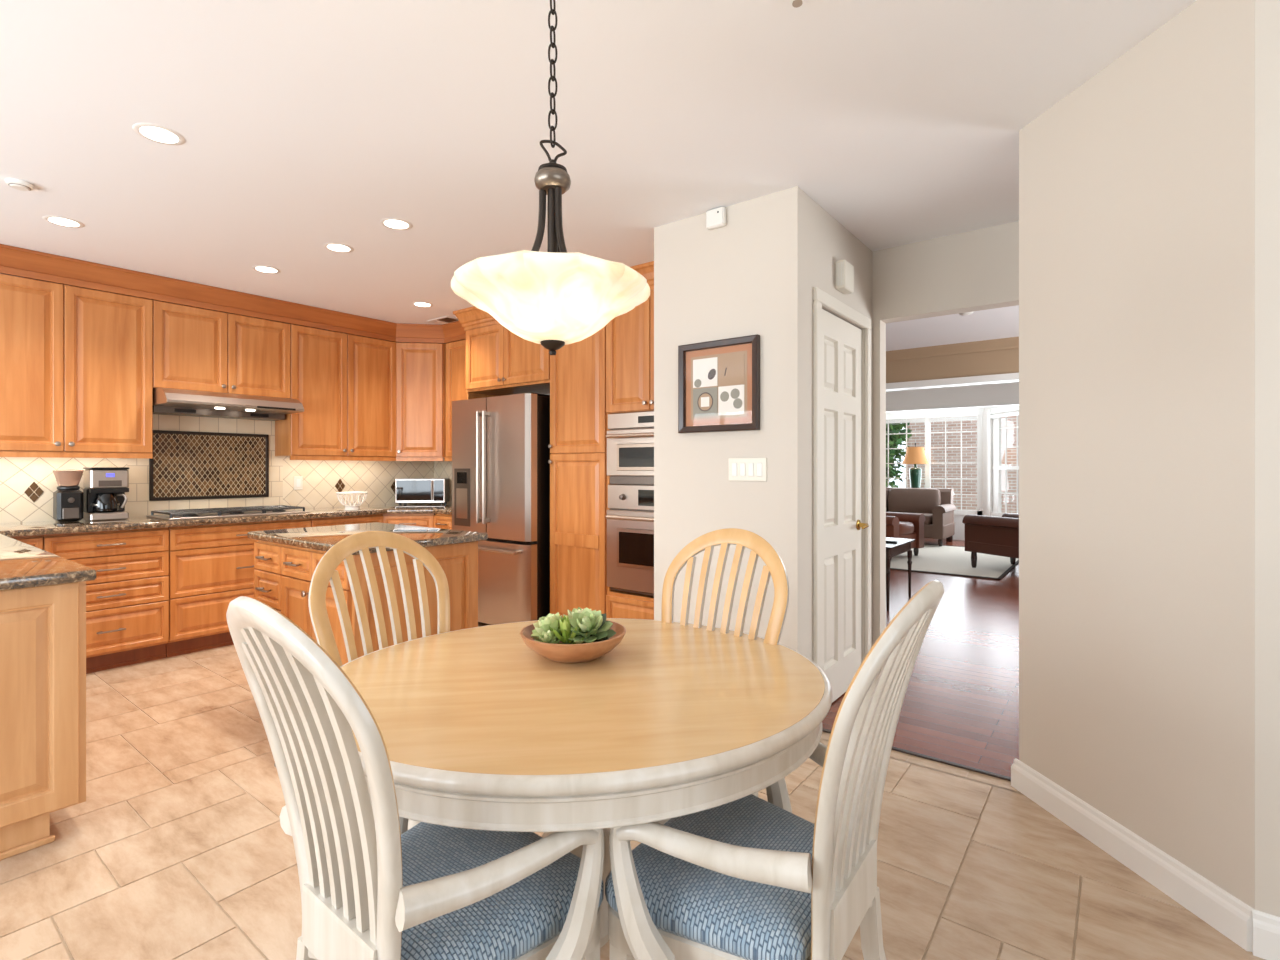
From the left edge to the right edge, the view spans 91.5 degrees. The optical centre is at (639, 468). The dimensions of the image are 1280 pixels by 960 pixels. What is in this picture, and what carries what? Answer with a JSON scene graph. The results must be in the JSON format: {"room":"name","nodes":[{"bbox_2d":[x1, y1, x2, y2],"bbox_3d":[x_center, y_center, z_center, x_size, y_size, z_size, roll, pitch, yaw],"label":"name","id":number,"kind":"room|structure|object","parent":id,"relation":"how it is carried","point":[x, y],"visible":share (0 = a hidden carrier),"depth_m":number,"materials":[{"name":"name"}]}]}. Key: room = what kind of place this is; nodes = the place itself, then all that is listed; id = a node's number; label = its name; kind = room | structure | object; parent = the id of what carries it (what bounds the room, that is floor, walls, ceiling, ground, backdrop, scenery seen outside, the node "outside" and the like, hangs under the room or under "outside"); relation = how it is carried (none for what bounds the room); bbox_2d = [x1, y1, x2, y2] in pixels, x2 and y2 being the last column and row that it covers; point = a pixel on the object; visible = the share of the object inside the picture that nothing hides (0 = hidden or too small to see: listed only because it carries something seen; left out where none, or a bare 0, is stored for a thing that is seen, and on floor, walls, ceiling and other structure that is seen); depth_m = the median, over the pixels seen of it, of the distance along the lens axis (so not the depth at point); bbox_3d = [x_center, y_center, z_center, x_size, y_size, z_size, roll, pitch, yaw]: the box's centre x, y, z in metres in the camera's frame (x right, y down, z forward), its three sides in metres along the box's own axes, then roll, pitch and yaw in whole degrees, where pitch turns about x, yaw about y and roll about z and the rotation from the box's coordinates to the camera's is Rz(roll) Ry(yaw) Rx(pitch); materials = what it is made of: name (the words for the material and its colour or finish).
{"room":"eat-in kitchen","nodes":[
{"label":"eat-in kitchen","id":0,"kind":"room"},
{"bbox_2d":[0,273,404,522],"bbox_3d":[-4.082,-0.035,3.976,0.120,2.590,6.520,0,0,38],"label":"wall","id":1,"kind":"structure","parent":0,"point":[0,273],"depth_m":4.72,"materials":[{"name":"beige paint"}]},
{"bbox_2d":[0,274,152,458],"bbox_3d":[-3.747,-0.617,4.026,0.331,1.096,0.915,0,0,38],"label":"upper cabinet","id":2,"kind":"object","parent":1,"relation":"attached to","point":[76,363],"visible":1,"depth_m":3.98,"materials":[{"name":"brown wood"}]},
{"bbox_2d":[149,430,268,500],"bbox_3d":[-3.317,-0.022,4.845,0.016,0.515,0.800,0,0,38],"label":"mosaic panel","id":3,"kind":"object","parent":1,"relation":"attached to","point":[184,465],"visible":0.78,"depth_m":4.82,"materials":[{"name":"tile"}]},
{"bbox_2d":[153,300,289,398],"bbox_3d":[-3.192,-0.863,4.748,0.331,0.605,0.900,0,0,38],"label":"upper cabinet","id":4,"kind":"object","parent":1,"relation":"attached to","point":[196,349],"visible":0.98,"depth_m":4.63,"materials":[{"name":"brown wood"}]},
{"bbox_2d":[153,387,303,420],"bbox_3d":[-3.104,-0.476,4.680,0.552,0.163,0.885,0,0,38],"label":"range hood","id":5,"kind":"object","parent":4,"relation":"attached to","point":[166,401],"visible":0.98,"depth_m":4.55,"materials":[{"name":"silver metal"}]},
{"bbox_2d":[0,414,451,522],"bbox_3d":[-3.168,-0.122,4.081,1.200,0.935,5.000,0,0,38],"label":"wall","id":6,"kind":"structure","parent":1,"relation":"attached to","point":[28,485],"depth_m":4.94,"materials":[{"name":"tile"}]},
{"bbox_2d":[294,476,302,489],"bbox_3d":[-2.931,0.124,5.352,0.009,0.116,0.072,0,0,38],"label":"wall outlet","id":7,"kind":"object","parent":1,"relation":"attached to","point":[298,480],"visible":1,"depth_m":5.35,"materials":[{"name":"white plastic"}]},
{"bbox_2d":[275,324,395,460],"bbox_3d":[-2.634,-0.617,5.473,0.331,1.096,0.924,0,0,38],"label":"upper cabinet","id":8,"kind":"object","parent":1,"relation":"attached to","point":[345,384],"visible":1,"depth_m":5.35,"materials":[{"name":"brown wood"}]},
{"bbox_2d":[0,244,465,343],"bbox_3d":[-2.685,-1.248,4.536,0.830,0.161,3.112,0,0,38],"label":"crown molding","id":9,"kind":"structure","parent":8,"relation":"on","point":[14,261],"depth_m":4.53,"materials":[{"name":"brown wood"}]},
{"bbox_2d":[396,342,445,460],"bbox_3d":[-2.042,-0.617,5.953,0.726,1.096,0.479,0,0,-35],"label":"upper cabinet","id":10,"kind":"object","parent":1,"relation":"attached to","point":[420,367],"visible":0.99,"depth_m":5.78,"materials":[{"name":"brown wood"}]},
{"bbox_2d":[444,340,466,460],"bbox_3d":[-1.509,-0.617,5.757,0.580,1.096,0.298,0,0,38],"label":"upper cabinet","id":11,"kind":"object","parent":1,"relation":"attached to","point":[455,351],"visible":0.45,"depth_m":5.74,"materials":[{"name":"brown wood"}]},
{"bbox_2d":[466,323,549,398],"bbox_3d":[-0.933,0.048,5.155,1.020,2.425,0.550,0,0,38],"label":"upper cabinet","id":12,"kind":"object","parent":1,"relation":"attached to","point":[499,362],"visible":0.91,"depth_m":5.02,"materials":[{"name":"brown wood"}]},
{"bbox_2d":[453,261,653,330],"bbox_3d":[-0.450,-1.248,4.762,2.424,0.161,0.564,0,0,38],"label":"crown molding","id":13,"kind":"structure","parent":12,"relation":"on","point":[470,318],"depth_m":5.10,"materials":[{"name":"brown wood"}]},
{"bbox_2d":[0,0,1196,350],"bbox_3d":[1.652,-1.390,4.849,8.300,0.120,15.100,0,0,38],"label":"ceiling","id":14,"kind":"structure","parent":0,"point":[305,125],"depth_m":2.36,"materials":[{"name":"white paint"}]},
{"bbox_2d":[5,178,33,190],"bbox_3d":[-2.887,-1.317,2.905,0.096,0.025,0.096,0,0,38],"label":"smoke detector","id":15,"kind":"object","parent":14,"relation":"attached to","point":[17,184],"visible":1,"depth_m":2.89,"materials":[{"name":"white plastic"}]},
{"bbox_2d":[42,215,84,227],"bbox_3d":[-3.103,-1.328,3.362,0.168,0.003,0.168,0,0,38],"label":"recessed light","id":16,"kind":"object","parent":14,"relation":"in","point":[58,220],"visible":1,"depth_m":3.35,"materials":[{"name":"white paint"}]},
{"bbox_2d":[132,123,184,144],"bbox_3d":[-1.913,-1.328,2.483,0.168,0.003,0.168,0,0,38],"label":"recessed light","id":17,"kind":"object","parent":14,"relation":"in","point":[153,132],"visible":1,"depth_m":2.48,"materials":[{"name":"white paint"}]},
{"bbox_2d":[252,265,280,273],"bbox_3d":[-2.495,-1.328,4.168,0.168,0.003,0.168,0,0,38],"label":"recessed light","id":18,"kind":"object","parent":14,"relation":"in","point":[266,269],"visible":1,"depth_m":4.16,"materials":[{"name":"white paint"}]},
{"bbox_2d":[323,243,353,252],"bbox_3d":[-1.814,-1.328,3.757,0.168,0.003,0.168,0,0,38],"label":"recessed light","id":19,"kind":"object","parent":14,"relation":"in","point":[337,247],"visible":1,"depth_m":3.75,"materials":[{"name":"white paint"}]},
{"bbox_2d":[380,218,412,229],"bbox_3d":[-1.325,-1.328,3.393,0.168,0.003,0.168,0,0,38],"label":"recessed light","id":20,"kind":"object","parent":14,"relation":"in","point":[392,223],"visible":1,"depth_m":3.38,"materials":[{"name":"white paint"}]},
{"bbox_2d":[411,302,432,306],"bbox_3d":[-1.762,-1.328,5.055,0.168,0.003,0.168,0,0,38],"label":"recessed light","id":21,"kind":"object","parent":14,"relation":"in","point":[419,304],"visible":1,"depth_m":5.05,"materials":[{"name":"white paint"}]},
{"bbox_2d":[427,316,458,324],"bbox_3d":[-1.753,-1.325,5.591,0.300,0.009,0.160,0,0,38],"label":"ceiling vent","id":22,"kind":"object","parent":14,"relation":"in","point":[443,320],"visible":0.96,"depth_m":5.57,"materials":[{"name":"white plastic"}]},
{"bbox_2d":[451,0,649,354],"bbox_3d":[-0.210,-0.800,1.499,0.462,1.057,0.462,0,0,38],"label":"pendant lamp","id":23,"kind":"object","parent":14,"relation":"hanging from","point":[555,298],"visible":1,"depth_m":1.39,"materials":[{"name":"white glass"}]},
{"bbox_2d":[0,622,1264,959],"bbox_3d":[-0.828,1.290,1.645,8.120,0.060,6.796,0,0,38],"label":"floor","id":24,"kind":"structure","parent":0,"point":[177,847],"depth_m":2.00,"materials":[{"name":"tile"}]},
{"bbox_2d":[11,535,42,549],"bbox_3d":[-3.891,0.822,3.577,0.665,0.876,0.598,0,0,38],"label":"base cabinet","id":25,"kind":"object","parent":24,"relation":"on","point":[35,540],"visible":0.02,"depth_m":3.60,"materials":[{"name":"brown wood"}]},
{"bbox_2d":[0,581,85,859],"bbox_3d":[-3.186,0.822,2.066,1.920,0.876,1.700,0,0,38],"label":"base cabinet","id":26,"kind":"object","parent":24,"relation":"on","point":[43,628],"visible":0.95,"depth_m":2.06,"materials":[{"name":"brown wood"}]},
{"bbox_2d":[0,534,95,589],"bbox_3d":[-3.181,0.364,2.044,1.965,0.038,1.758,0,0,38],"label":"countertop","id":27,"kind":"structure","parent":26,"relation":"on","point":[22,565],"depth_m":2.15,"materials":[{"name":"stone"}]},
{"bbox_2d":[43,527,168,673],"bbox_3d":[-3.522,0.822,4.056,0.665,0.876,0.603,0,0,38],"label":"base cabinet","id":28,"kind":"object","parent":24,"relation":"on","point":[127,603],"visible":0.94,"depth_m":3.93,"materials":[{"name":"brown wood"}]},
{"bbox_2d":[166,518,310,657],"bbox_3d":[-3.059,0.822,4.658,0.665,0.876,0.908,0,0,38],"label":"base cabinet","id":29,"kind":"object","parent":24,"relation":"on","point":[211,566],"visible":0.34,"depth_m":4.30,"materials":[{"name":"brown wood"}]},
{"bbox_2d":[310,514,383,526],"bbox_3d":[-2.597,0.822,5.258,0.665,0.876,0.598,0,0,38],"label":"base cabinet","id":30,"kind":"object","parent":24,"relation":"on","point":[344,520],"visible":0.02,"depth_m":5.07,"materials":[{"name":"brown wood"}]},
{"bbox_2d":[254,540,477,664],"bbox_3d":[-1.500,0.822,3.363,1.030,0.876,0.742,0,0,38],"label":"kitchen island","id":31,"kind":"object","parent":24,"relation":"on","point":[283,573],"visible":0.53,"depth_m":3.12,"materials":[{"name":"brown wood"}]},
{"bbox_2d":[248,522,487,554],"bbox_3d":[-1.482,0.364,3.378,1.100,0.038,0.755,0,0,38],"label":"island countertop","id":32,"kind":"structure","parent":31,"relation":"on","point":[322,538],"depth_m":3.27,"materials":[{"name":"stone"}]},
{"bbox_2d":[308,531,449,829],"bbox_3d":[-0.618,0.726,1.770,0.533,1.069,0.455,0,0,33],"label":"dining chair","id":33,"kind":"object","parent":24,"relation":"on","point":[325,571],"visible":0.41,"depth_m":1.85,"materials":[{"name":"brown wood"}]},
{"bbox_2d":[383,513,434,527],"bbox_3d":[-2.032,0.822,5.651,0.755,0.876,0.725,0,0,40],"label":"base cabinet","id":34,"kind":"object","parent":24,"relation":"on","point":[412,519],"visible":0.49,"depth_m":5.35,"materials":[{"name":"brown wood"}]},
{"bbox_2d":[226,596,603,959],"bbox_3d":[-0.408,0.726,1.135,0.625,1.069,0.567,0,0,39],"label":"dining chair","id":35,"kind":"object","parent":24,"relation":"on","point":[372,887],"visible":0.84,"depth_m":1.01,"materials":[{"name":"white wood"}]},
{"bbox_2d":[401,822,603,959],"bbox_3d":[-0.352,0.796,1.204,0.480,0.078,0.389,0,0,39],"label":"seat cushion","id":36,"kind":"object","parent":35,"relation":"on","point":[524,920],"depth_m":1.11,"materials":[{"name":"fabric"}]},
{"bbox_2d":[433,513,451,529],"bbox_3d":[-1.491,0.822,5.517,0.283,0.876,0.657,0,0,38],"label":"base cabinet","id":37,"kind":"object","parent":24,"relation":"on","point":[442,521],"visible":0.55,"depth_m":5.30,"materials":[{"name":"brown wood"}]},
{"bbox_2d":[0,503,451,536],"bbox_3d":[-3.167,0.364,4.074,1.191,0.038,4.991,0,0,38],"label":"countertop","id":38,"kind":"structure","parent":37,"relation":"on","point":[142,522],"depth_m":4.22,"materials":[{"name":"stone"}]},
{"bbox_2d":[53,470,83,521],"bbox_3d":[-3.735,0.176,4.078,0.161,0.337,0.156,0,0,38],"label":"coffee grinder","id":39,"kind":"object","parent":38,"relation":"on","point":[68,499],"visible":1,"depth_m":4.03,"materials":[{"name":"black plastic"}]},
{"bbox_2d":[83,467,128,520],"bbox_3d":[-3.605,0.169,4.215,0.207,0.352,0.204,0,0,38],"label":"coffee maker","id":40,"kind":"object","parent":38,"relation":"on","point":[104,497],"visible":1,"depth_m":4.15,"materials":[{"name":"silver metal"}]},
{"bbox_2d":[146,505,309,519],"bbox_3d":[-3.047,0.323,4.656,0.500,0.044,0.910,0,0,38],"label":"gas cooktop","id":41,"kind":"object","parent":38,"relation":"in","point":[182,514],"visible":1,"depth_m":4.53,"materials":[{"name":"silver metal"}]},
{"bbox_2d":[336,492,367,509],"bbox_3d":[-2.402,0.271,5.207,0.242,0.148,0.242,0,0,38],"label":"bowl","id":42,"kind":"object","parent":38,"relation":"on","point":[350,506],"visible":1,"depth_m":5.17,"materials":[{"name":"white ceramic"}]},
{"bbox_2d":[395,478,449,504],"bbox_3d":[-2.083,0.220,5.987,0.450,0.250,0.291,0,0,-7],"label":"toaster oven","id":43,"kind":"object","parent":38,"relation":"on","point":[407,490],"visible":0.98,"depth_m":5.86,"materials":[{"name":"silver metal"}]},
{"bbox_2d":[452,393,550,624],"bbox_3d":[-1.010,0.340,5.061,0.944,1.800,0.724,0,0,38],"label":"refrigerator","id":44,"kind":"object","parent":24,"relation":"on","point":[501,453],"visible":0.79,"depth_m":4.71,"materials":[{"name":"silver metal"}]},
{"bbox_2d":[548,326,606,616],"bbox_3d":[-0.309,0.048,4.675,0.548,2.425,0.550,0,0,38],"label":"pantry cabinet","id":45,"kind":"object","parent":24,"relation":"on","point":[578,415],"visible":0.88,"depth_m":4.47,"materials":[{"name":"brown wood"}]},
{"bbox_2d":[340,618,832,947],"bbox_3d":[-0.155,0.879,1.549,1.265,0.759,1.129,0,0,-8],"label":"dining table","id":46,"kind":"object","parent":24,"relation":"on","point":[480,730],"visible":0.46,"depth_m":1.24,"materials":[{"name":"brown wood"}]},
{"bbox_2d":[520,620,625,662],"bbox_3d":[-0.177,0.465,1.663,0.281,0.069,0.281,0,0,38],"label":"wooden bowl","id":47,"kind":"object","parent":46,"relation":"on","point":[562,653],"visible":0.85,"depth_m":1.56,"materials":[{"name":"brown wood"}]},
{"bbox_2d":[531,612,563,643],"bbox_3d":[-0.231,0.428,1.655,0.116,0.084,0.116,0,0,38],"label":"succulent","id":48,"kind":"object","parent":47,"relation":"in","point":[552,620],"visible":0.62,"depth_m":1.63,"materials":[{"name":"plant"}]},
{"bbox_2d":[538,630,556,642],"bbox_3d":[-0.236,0.438,1.608,0.055,0.039,0.054,0,0,38],"label":"succulent","id":49,"kind":"object","parent":47,"relation":"in","point":[546,639],"visible":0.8,"depth_m":1.60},
{"bbox_2d":[549,616,586,643],"bbox_3d":[-0.191,0.423,1.627,0.108,0.078,0.108,0,0,13],"label":"succulent","id":50,"kind":"object","parent":47,"relation":"in","point":[565,628],"visible":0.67,"depth_m":1.61,"materials":[{"name":"plant"}]},
{"bbox_2d":[563,607,595,636],"bbox_3d":[-0.159,0.420,1.703,0.128,0.079,0.129,0,0,38],"label":"succulent","id":51,"kind":"object","parent":47,"relation":"in","point":[579,610],"visible":0.1,"depth_m":1.70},
{"bbox_2d":[565,608,615,643],"bbox_3d":[-0.135,0.423,1.638,0.137,0.106,0.131,0,0,38],"label":"succulent","id":52,"kind":"object","parent":47,"relation":"in","point":[596,626],"visible":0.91,"depth_m":1.62,"materials":[{"name":"plant"}]},
{"bbox_2d":[606,290,653,619],"bbox_3d":[0.210,0.048,4.270,0.765,2.425,0.557,0,0,38],"label":"tall cabinet","id":53,"kind":"object","parent":24,"relation":"on","point":[630,335],"visible":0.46,"depth_m":4.18,"materials":[{"name":"brown wood"}]},
{"bbox_2d":[606,484,653,595],"bbox_3d":[0.179,0.472,4.229,0.720,0.725,0.539,0,0,38],"label":"wall oven","id":54,"kind":"object","parent":53,"relation":"in","point":[630,513],"visible":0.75,"depth_m":4.16,"materials":[{"name":"grey metal"}]},
{"bbox_2d":[606,411,653,484],"bbox_3d":[0.179,-0.135,4.229,0.720,0.480,0.539,0,0,38],"label":"microwave oven","id":55,"kind":"object","parent":53,"relation":"in","point":[630,436],"visible":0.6,"depth_m":4.15,"materials":[{"name":"grey metal"}]},
{"bbox_2d":[656,528,788,824],"bbox_3d":[0.139,0.726,1.804,0.455,1.069,0.533,0,0,41],"label":"dining chair","id":56,"kind":"object","parent":24,"relation":"on","point":[774,567],"visible":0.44,"depth_m":1.94,"materials":[{"name":"brown wood"}]},
{"bbox_2d":[605,580,943,959],"bbox_3d":[0.277,0.726,1.218,0.567,1.069,0.625,0,0,36],"label":"dining chair","id":57,"kind":"object","parent":24,"relation":"on","point":[749,877],"visible":0.82,"depth_m":1.08,"materials":[{"name":"white wood"}]},
{"bbox_2d":[605,794,813,959],"bbox_3d":[0.206,0.796,1.270,0.389,0.078,0.480,0,0,36],"label":"seat cushion","id":58,"kind":"object","parent":57,"relation":"on","point":[695,908],"depth_m":1.13,"materials":[{"name":"fabric"}]},
{"bbox_2d":[822,728,1010,780],"bbox_3d":[1.222,1.256,2.735,1.000,0.008,0.025,0,0,38],"label":"trim","id":59,"kind":"structure","parent":24,"relation":"on","point":[823,729],"depth_m":2.66,"materials":[{"name":"brown wood"}]},
{"bbox_2d":[654,186,871,660],"bbox_3d":[0.751,-0.035,3.637,0.838,2.590,1.120,0,0,38],"label":"wall","id":60,"kind":"structure","parent":0,"point":[748,275],"depth_m":3.13,"materials":[{"name":"beige paint"}]},
{"bbox_2d":[706,207,725,229],"bbox_3d":[0.388,-1.278,3.187,0.106,0.095,0.037,0,0,38],"label":"wall sensor","id":61,"kind":"object","parent":60,"relation":"attached to","point":[715,218],"visible":1,"depth_m":3.17,"materials":[{"name":"white plastic"}]},
{"bbox_2d":[678,334,759,432],"bbox_3d":[0.394,-0.420,3.184,0.464,0.464,0.034,0,0,38],"label":"framed picture","id":62,"kind":"object","parent":60,"relation":"attached to","point":[719,380],"visible":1,"depth_m":3.18,"materials":[{"name":"brown wood"}]},
{"bbox_2d":[693,387,717,416],"bbox_3d":[0.338,-0.344,3.235,0.147,0.147,0.003,0,0,38],"label":"print","id":63,"kind":"object","parent":62,"relation":"attached to","point":[705,399],"depth_m":3.23,"materials":[{"name":"beige"}]},
{"bbox_2d":[693,357,717,387],"bbox_3d":[0.338,-0.496,3.235,0.147,0.147,0.003,0,0,38],"label":"print","id":64,"kind":"object","parent":62,"relation":"on","point":[705,369],"depth_m":3.23,"materials":[{"name":"white paper"}]},
{"bbox_2d":[718,385,743,415],"bbox_3d":[0.459,-0.344,3.142,0.147,0.147,0.003,0,0,38],"label":"print","id":65,"kind":"object","parent":62,"relation":"attached to","point":[730,397],"depth_m":3.14,"materials":[{"name":"white paper"}]},
{"bbox_2d":[718,354,743,385],"bbox_3d":[0.459,-0.496,3.142,0.147,0.147,0.003,0,0,38],"label":"print","id":66,"kind":"object","parent":62,"relation":"on","point":[730,366],"depth_m":3.14,"materials":[{"name":"beige"}]},
{"bbox_2d":[729,458,766,480],"bbox_3d":[0.535,0.005,3.090,0.204,0.111,0.010,0,0,38],"label":"light switch","id":67,"kind":"object","parent":60,"relation":"attached to","point":[740,469],"visible":1,"depth_m":3.08,"materials":[{"name":"white plastic"}]},
{"bbox_2d":[813,287,870,668],"bbox_3d":[1.073,0.182,3.449,0.142,2.155,0.845,0,0,38],"label":"door frame","id":68,"kind":"structure","parent":60,"relation":"in","point":[820,298],"depth_m":3.12,"materials":[{"name":"white paint"}]},
{"bbox_2d":[822,309,868,702],"bbox_3d":[1.111,0.213,3.411,0.105,2.070,0.714,0,0,38],"label":"door","id":69,"kind":"structure","parent":68,"relation":"attached to","point":[842,525],"depth_m":3.42,"materials":[{"name":"white paint"}]},
{"bbox_2d":[835,260,853,293],"bbox_3d":[1.101,-1.030,3.360,0.055,0.150,0.142,0,0,38],"label":"door chime","id":70,"kind":"object","parent":60,"relation":"attached to","point":[844,271],"visible":1,"depth_m":3.32,"materials":[{"name":"white plastic"}]},
{"bbox_2d":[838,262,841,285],"bbox_3d":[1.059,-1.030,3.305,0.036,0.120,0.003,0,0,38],"label":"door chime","id":71,"kind":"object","parent":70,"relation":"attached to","point":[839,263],"depth_m":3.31,"materials":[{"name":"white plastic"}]},
{"bbox_2d":[822,538,1018,776],"bbox_3d":[3.305,1.288,6.997,8.100,0.064,9.280,0,0,38],"label":"floor","id":72,"kind":"structure","parent":0,"point":[960,705],"depth_m":3.77,"materials":[{"name":"wood"}]},
{"bbox_2d":[886,537,914,610],"bbox_3d":[2.175,0.973,5.987,0.680,0.565,0.800,0,0,38],"label":"side table","id":73,"kind":"object","parent":72,"relation":"on","point":[903,545],"visible":0.48,"depth_m":5.75,"materials":[{"name":"brown wood"}]},
{"bbox_2d":[890,544,1018,579],"bbox_3d":[3.625,1.248,9.206,3.350,0.015,2.950,0,0,38],"label":"area rug","id":74,"kind":"object","parent":72,"relation":"on","point":[933,559],"visible":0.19,"depth_m":8.16,"materials":[{"name":"beige carpet"}]},
{"bbox_2d":[886,512,924,558],"bbox_3d":[3.402,0.791,8.933,0.950,0.901,0.930,0,0,-40],"label":"leather armchair","id":75,"kind":"object","parent":74,"relation":"on","point":[898,525],"visible":0.26,"depth_m":8.77,"materials":[{"name":"brown"}]},
{"bbox_2d":[899,521,913,534],"bbox_3d":[3.480,0.832,8.841,0.530,0.160,0.670,0,0,-40],"label":"seat cushion","id":76,"kind":"object","parent":75,"relation":"on","point":[905,527],"depth_m":8.59,"materials":[{"name":"brown leather"}]},
{"bbox_2d":[886,487,955,545],"bbox_3d":[4.256,0.791,10.853,2.130,0.901,0.930,0,0,38],"label":"sofa","id":77,"kind":"object","parent":74,"relation":"on","point":[936,504],"visible":0.41,"depth_m":10.51,"materials":[{"name":"brown fabric"}]},
{"bbox_2d":[888,488,940,512],"bbox_3d":[4.731,0.566,10.765,0.850,0.451,0.274,0,0,38],"label":"cushion","id":78,"kind":"object","parent":77,"relation":"on","point":[910,500],"depth_m":10.67,"materials":[{"name":"brown fabric"}]},
{"bbox_2d":[897,512,932,524],"bbox_3d":[4.523,0.832,10.495,0.850,0.160,0.670,0,0,38],"label":"seat cushion","id":79,"kind":"object","parent":77,"relation":"on","point":[928,515],"depth_m":10.08,"materials":[{"name":"brown fabric"}]},
{"bbox_2d":[962,513,1018,567],"bbox_3d":[4.657,0.791,7.599,0.890,0.901,0.950,0,0,-22],"label":"leather armchair","id":80,"kind":"object","parent":74,"relation":"on","point":[992,535],"visible":0.3,"depth_m":7.55,"materials":[{"name":"brown"}]},
{"bbox_3d":[4.914,0.838,11.134,1.200,0.835,0.320,0,0,38],"label":"console table","id":81,"kind":"object","parent":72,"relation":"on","visible":0},
{"bbox_2d":[902,443,928,487],"bbox_3d":[4.914,-0.021,11.134,0.450,0.880,0.450,0,0,38],"label":"table lamp","id":82,"kind":"object","parent":81,"relation":"on","point":[915,455],"visible":0.86,"depth_m":11.04,"materials":[{"name":"green ceramic"}]},
{"bbox_2d":[886,407,983,539],"bbox_3d":[4.418,-0.035,11.933,3.840,2.590,0.100,0,0,38],"label":"wall","id":83,"kind":"structure","parent":0,"point":[959,534],"depth_m":10.98,"materials":[{"name":"white paint"}]},
{"bbox_2d":[886,411,982,514],"bbox_3d":[4.703,-0.090,11.647,3.040,1.800,0.125,0,0,38],"label":"window","id":84,"kind":"structure","parent":83,"relation":"in","point":[977,415],"depth_m":11.09,"materials":[{"name":"white paint"}]},
{"bbox_2d":[886,414,976,423],"bbox_3d":[4.680,-0.891,11.617,2.840,0.098,0.050,0,0,38],"label":"blind","id":85,"kind":"object","parent":84,"relation":"attached to","point":[910,418],"depth_m":11.25,"materials":[{"name":"white paint"}]},
{"bbox_2d":[872,221,1018,645],"bbox_3d":[1.109,-0.035,4.144,8.100,2.590,0.120,0,0,38],"label":"wall header","id":86,"kind":"structure","parent":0,"point":[976,270],"depth_m":3.66,"materials":[{"name":"beige paint"}]},
{"bbox_2d":[886,348,1018,382],"bbox_3d":[3.214,-1.153,6.960,8.000,0.355,0.150,0,0,38],"label":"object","id":87,"kind":"structure","parent":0,"point":[1004,361],"depth_m":6.73,"materials":[{"name":"beige paint"}]},
{"bbox_2d":[886,337,1018,360],"bbox_3d":[3.141,-1.280,6.864,8.000,0.100,0.090,0,0,38],"label":"crown molding","id":88,"kind":"structure","parent":87,"relation":"attached to","point":[1012,342],"depth_m":6.68,"materials":[{"name":"beige paint"}]},
{"bbox_2d":[886,373,1018,390],"bbox_3d":[3.214,-0.940,6.960,8.000,0.070,0.200,0,0,38],"label":"trim opening","id":89,"kind":"structure","parent":87,"relation":"attached to","point":[1009,377],"depth_m":6.72,"materials":[{"name":"white paint"}]},
{"bbox_2d":[886,382,1018,411],"bbox_3d":[5.084,-1.127,9.388,8.000,0.405,0.120,0,0,38],"label":"wall bay header","id":90,"kind":"structure","parent":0,"point":[998,394],"depth_m":9.53,"materials":[{"name":"white paint"}]},
{"bbox_2d":[984,405,1018,410],"bbox_3d":[7.123,-0.035,8.897,0.753,2.590,4.344,0,0,-41],"label":"wall","id":91,"kind":"structure","parent":0,"point":[994,407],"depth_m":10.41,"materials":[{"name":"white paint"}]},
{"bbox_2d":[982,406,1018,516],"bbox_3d":[5.991,-0.090,10.127,0.150,1.800,1.200,0,0,-7],"label":"window","id":92,"kind":"structure","parent":91,"relation":"in","point":[991,419],"depth_m":10.46,"materials":[{"name":"white paint"}]},
{"bbox_2d":[988,411,1018,418],"bbox_3d":[5.946,-0.870,10.071,0.045,0.056,0.900,0,0,-7],"label":"blind","id":93,"kind":"object","parent":92,"relation":"attached to","point":[991,415],"depth_m":10.25,"materials":[{"name":"white paint"}]},
{"bbox_2d":[1019,0,1254,908],"bbox_3d":[1.609,-0.035,2.031,0.154,2.590,0.881,0,0,-10],"label":"wall","id":94,"kind":"structure","parent":0,"point":[1137,186],"depth_m":1.93,"materials":[{"name":"beige paint"}]},
{"bbox_2d":[1011,758,1252,951],"bbox_3d":[1.537,1.204,2.052,0.016,0.112,0.864,0,0,-7],"label":"baseboard","id":95,"kind":"structure","parent":94,"relation":"attached to","point":[1230,916],"depth_m":1.92,"materials":[{"name":"white paint"}]},
{"bbox_2d":[1255,0,1279,916],"bbox_3d":[2.478,-0.035,1.025,2.123,2.590,0.120,0,0,38],"label":"wall","id":96,"kind":"structure","parent":0,"point":[1267,12],"depth_m":1.61,"materials":[{"name":"beige paint"}]},
{"bbox_2d":[1252,909,1279,959],"bbox_3d":[2.395,1.204,1.003,2.028,0.112,0.016,0,0,38],"label":"baseboard","id":97,"kind":"structure","parent":96,"relation":"attached to","point":[1265,926],"depth_m":1.60,"materials":[{"name":"white paint"}]},
{"label":"outside","id":98,"kind":"structure","parent":0,"visible":0},
{"bbox_3d":[13.519,1.735,25.750,50.000,0.050,32.700,0,0,38],"label":"ground","id":99,"kind":"structure","parent":98,"visible":0},
{"bbox_2d":[886,419,911,487],"bbox_3d":[5.364,-1.265,15.173,2.412,5.956,2.482,0,0,38],"label":"tree","id":100,"kind":"object","parent":99,"relation":"on","point":[895,440],"visible":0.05,"depth_m":14.60,"materials":[{"name":"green plant"}]},
{"bbox_2d":[905,411,1018,513],"bbox_3d":[14.266,-2.290,14.869,13.540,8.000,6.030,0,0,38],"label":"brick house","id":101,"kind":"structure","parent":99,"relation":"on","point":[969,439],"depth_m":15.84,"materials":[{"name":"red brick"}]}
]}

